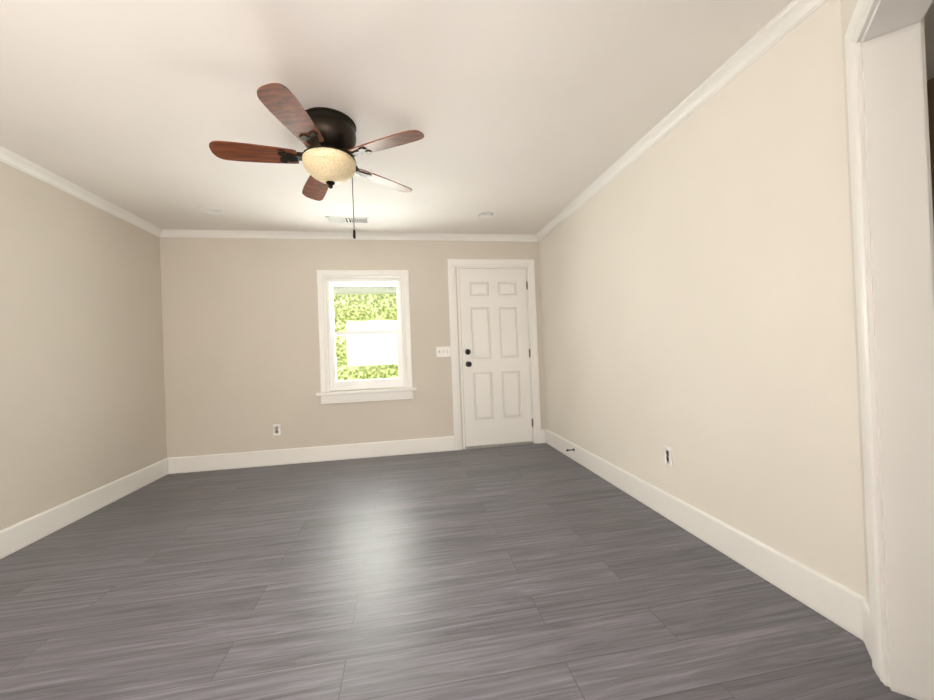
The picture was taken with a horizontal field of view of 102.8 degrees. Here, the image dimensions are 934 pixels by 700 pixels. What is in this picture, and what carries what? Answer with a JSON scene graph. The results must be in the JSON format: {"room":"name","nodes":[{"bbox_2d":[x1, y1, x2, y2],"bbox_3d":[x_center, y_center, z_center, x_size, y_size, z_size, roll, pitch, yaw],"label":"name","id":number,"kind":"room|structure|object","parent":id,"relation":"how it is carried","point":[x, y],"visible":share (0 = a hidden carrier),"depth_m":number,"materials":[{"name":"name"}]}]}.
{"room":"empty living room","nodes":[
{"label":"empty living room","id":0,"kind":"room"},
{"bbox_2d":[0,161,166,529],"bbox_3d":[-2.624,-0.062,0.770,0.150,2.540,6.300,-2,0,-10],"label":"wall","id":1,"kind":"structure","parent":0,"point":[82,398],"depth_m":2.71,"materials":[{"name":"beige paint"}]},
{"bbox_2d":[0,145,163,236],"bbox_3d":[-2.566,-1.203,0.794,0.056,0.064,6.000,-2,0,-10],"label":"crown molding","id":2,"kind":"structure","parent":1,"relation":"attached to","point":[7,156],"depth_m":2.73,"materials":[{"name":"white wood"}]},
{"bbox_2d":[0,458,167,558],"bbox_3d":[-2.497,1.124,0.777,0.015,0.160,6.000,-2,0,-10],"label":"baseboard","id":3,"kind":"structure","parent":1,"relation":"attached to","point":[13,538],"depth_m":2.66,"materials":[{"name":"white wood"}]},
{"bbox_2d":[160,237,545,457],"bbox_3d":[-1.091,-0.102,4.148,4.300,2.540,0.150,-2,0,-10],"label":"wall","id":4,"kind":"structure","parent":0,"point":[241,345],"depth_m":3.92,"materials":[{"name":"beige paint"}]},
{"bbox_2d":[273,424,280,435],"bbox_3d":[-1.994,0.837,3.904,0.070,0.115,0.007,-2,0,-10],"label":"outlet","id":5,"kind":"object","parent":4,"relation":"attached to","point":[276,429],"visible":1,"depth_m":3.90,"materials":[{"name":"white plastic"}]},
{"bbox_2d":[168,436,454,473],"bbox_3d":[-1.558,1.106,3.970,2.870,0.160,0.015,-2,0,-10],"label":"baseboard","id":6,"kind":"structure","parent":4,"relation":"attached to","point":[198,463],"depth_m":3.94,"materials":[{"name":"white wood"}]},
{"bbox_2d":[160,229,535,241],"bbox_3d":[-1.122,-1.240,4.052,3.870,0.064,0.056,-2,0,-10],"label":"crown molding","id":7,"kind":"structure","parent":4,"relation":"attached to","point":[185,233],"depth_m":4.01,"materials":[{"name":"white wood"}]},
{"bbox_2d":[333,286,395,294],"bbox_3d":[-1.304,-1.101,5.189,6.000,0.355,1.950,-2,0,-10],"label":"porch roof","id":8,"kind":"structure","parent":4,"relation":"attached to","point":[370,290],"depth_m":5.88,"materials":[{"name":"white"}]},
{"bbox_2d":[316,270,416,403],"bbox_3d":[-1.113,-0.156,4.115,1.050,1.430,0.208,-2,0,-10],"label":"double-hung window","id":9,"kind":"structure","parent":4,"relation":"in","point":[335,383],"depth_m":4.07,"materials":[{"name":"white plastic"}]},
{"bbox_2d":[436,346,450,356],"bbox_3d":[-0.263,0.019,4.200,0.162,0.115,0.019,-2,0,-10],"label":"light switch","id":10,"kind":"object","parent":4,"relation":"attached to","point":[443,351],"visible":1,"depth_m":4.21,"materials":[{"name":"white plastic"}]},
{"bbox_2d":[447,259,541,450],"bbox_3d":[0.312,0.033,4.372,1.030,2.165,0.171,-2,0,-10],"label":"door frame","id":11,"kind":"structure","parent":4,"relation":"attached to","point":[527,264],"depth_m":4.28,"materials":[{"name":"white wood"}]},
{"bbox_2d":[459,268,532,446],"bbox_3d":[0.346,0.071,4.301,0.810,2.034,0.118,-2,0,-10],"label":"entry door","id":12,"kind":"structure","parent":4,"relation":"in","point":[495,355],"depth_m":4.31,"materials":[{"name":"white wood"}]},
{"bbox_2d":[0,443,917,699],"bbox_3d":[0.100,1.167,1.139,5.850,0.120,6.450,-2,0,-10],"label":"floor","id":13,"kind":"structure","parent":0,"point":[543,571],"depth_m":1.69,"materials":[{"name":"grey wood"}]},
{"bbox_2d":[0,0,933,234],"bbox_3d":[-0.011,-1.401,1.227,5.850,0.140,6.600,-2,0,-10],"label":"ceiling","id":14,"kind":"structure","parent":0,"point":[529,117],"depth_m":1.89,"materials":[{"name":"paint"}]},
{"bbox_2d":[198,206,224,214],"bbox_3d":[-2.260,-1.272,3.300,0.196,0.092,0.196,-2,0,-10],"label":"recessed light","id":15,"kind":"object","parent":14,"relation":"in","point":[211,210],"visible":0.69,"depth_m":3.33,"materials":[{"name":"white plastic"}]},
{"bbox_2d":[209,83,423,238],"bbox_3d":[-0.817,-0.981,2.118,1.125,0.626,1.150,-2,0,-10],"label":"ceiling fan","id":16,"kind":"object","parent":14,"relation":"hanging from","point":[325,136],"visible":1,"depth_m":2.02,"materials":[{"name":"brown wood"}]},
{"bbox_2d":[325,216,369,223],"bbox_3d":[-1.161,-1.269,3.648,0.400,0.013,0.170,-2,0,-10],"label":"ceiling vent","id":17,"kind":"object","parent":14,"relation":"in","point":[349,220],"visible":0.98,"depth_m":3.64,"materials":[{"name":"white plastic"}]},
{"bbox_2d":[476,211,495,218],"bbox_3d":[0.186,-1.363,3.643,0.196,0.092,0.196,-2,0,-10],"label":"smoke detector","id":18,"kind":"object","parent":14,"relation":"in","point":[486,214],"visible":0.5,"depth_m":3.69,"materials":[{"name":"white plastic"}]},
{"bbox_2d":[539,0,866,596],"bbox_3d":[1.209,-0.197,2.892,0.120,2.540,3.093,-2,0,-10],"label":"wall","id":19,"kind":"structure","parent":0,"point":[697,297],"depth_m":1.83,"materials":[{"name":"beige paint"}]},
{"bbox_2d":[664,445,672,466],"bbox_3d":[1.268,0.668,2.351,0.007,0.115,0.070,-2,0,-10],"label":"outlet","id":20,"kind":"object","parent":19,"relation":"attached to","point":[668,455],"visible":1,"depth_m":2.34,"materials":[{"name":"white plastic"}]},
{"bbox_2d":[536,0,826,241],"bbox_3d":[0.648,-1.318,2.238,1.120,0.064,4.225,-2,0,-10],"label":"crown molding","id":21,"kind":"structure","parent":19,"relation":"attached to","point":[784,22],"depth_m":1.93,"materials":[{"name":"white wood"}]},
{"bbox_2d":[541,429,871,658],"bbox_3d":[1.183,0.994,2.829,0.040,0.160,3.180,-2,0,-10],"label":"baseboard","id":22,"kind":"structure","parent":19,"relation":"attached to","point":[842,606],"depth_m":1.80,"materials":[{"name":"white wood"}]},
{"bbox_2d":[840,0,868,599],"bbox_3d":[0.992,-0.201,0.670,0.120,2.540,1.600,-2,0,35],"label":"wall","id":23,"kind":"structure","parent":0,"point":[847,8],"depth_m":1.34,"materials":[{"name":"beige paint"}]},
{"bbox_2d":[844,0,933,699],"bbox_3d":[1.049,0.004,0.739,0.162,2.126,1.162,-2,0,35],"label":"door frame","id":24,"kind":"structure","parent":23,"relation":"attached to","point":[889,150],"depth_m":1.14,"materials":[{"name":"white wood"}]},
{"bbox_2d":[927,77,933,224],"bbox_3d":[2.729,-0.267,0.788,0.120,2.540,4.550,-2,0,-10],"label":"wall","id":25,"kind":"structure","parent":0,"point":[930,87],"depth_m":1.96,"materials":[{"name":"paint"}]},
{"label":"outside","id":26,"kind":"structure","parent":0,"visible":0},
{"bbox_2d":[333,294,397,380],"bbox_3d":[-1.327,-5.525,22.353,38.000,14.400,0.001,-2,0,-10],"label":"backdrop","id":27,"kind":"structure","parent":26,"point":[388,305],"depth_m":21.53,"materials":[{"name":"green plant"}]}
]}

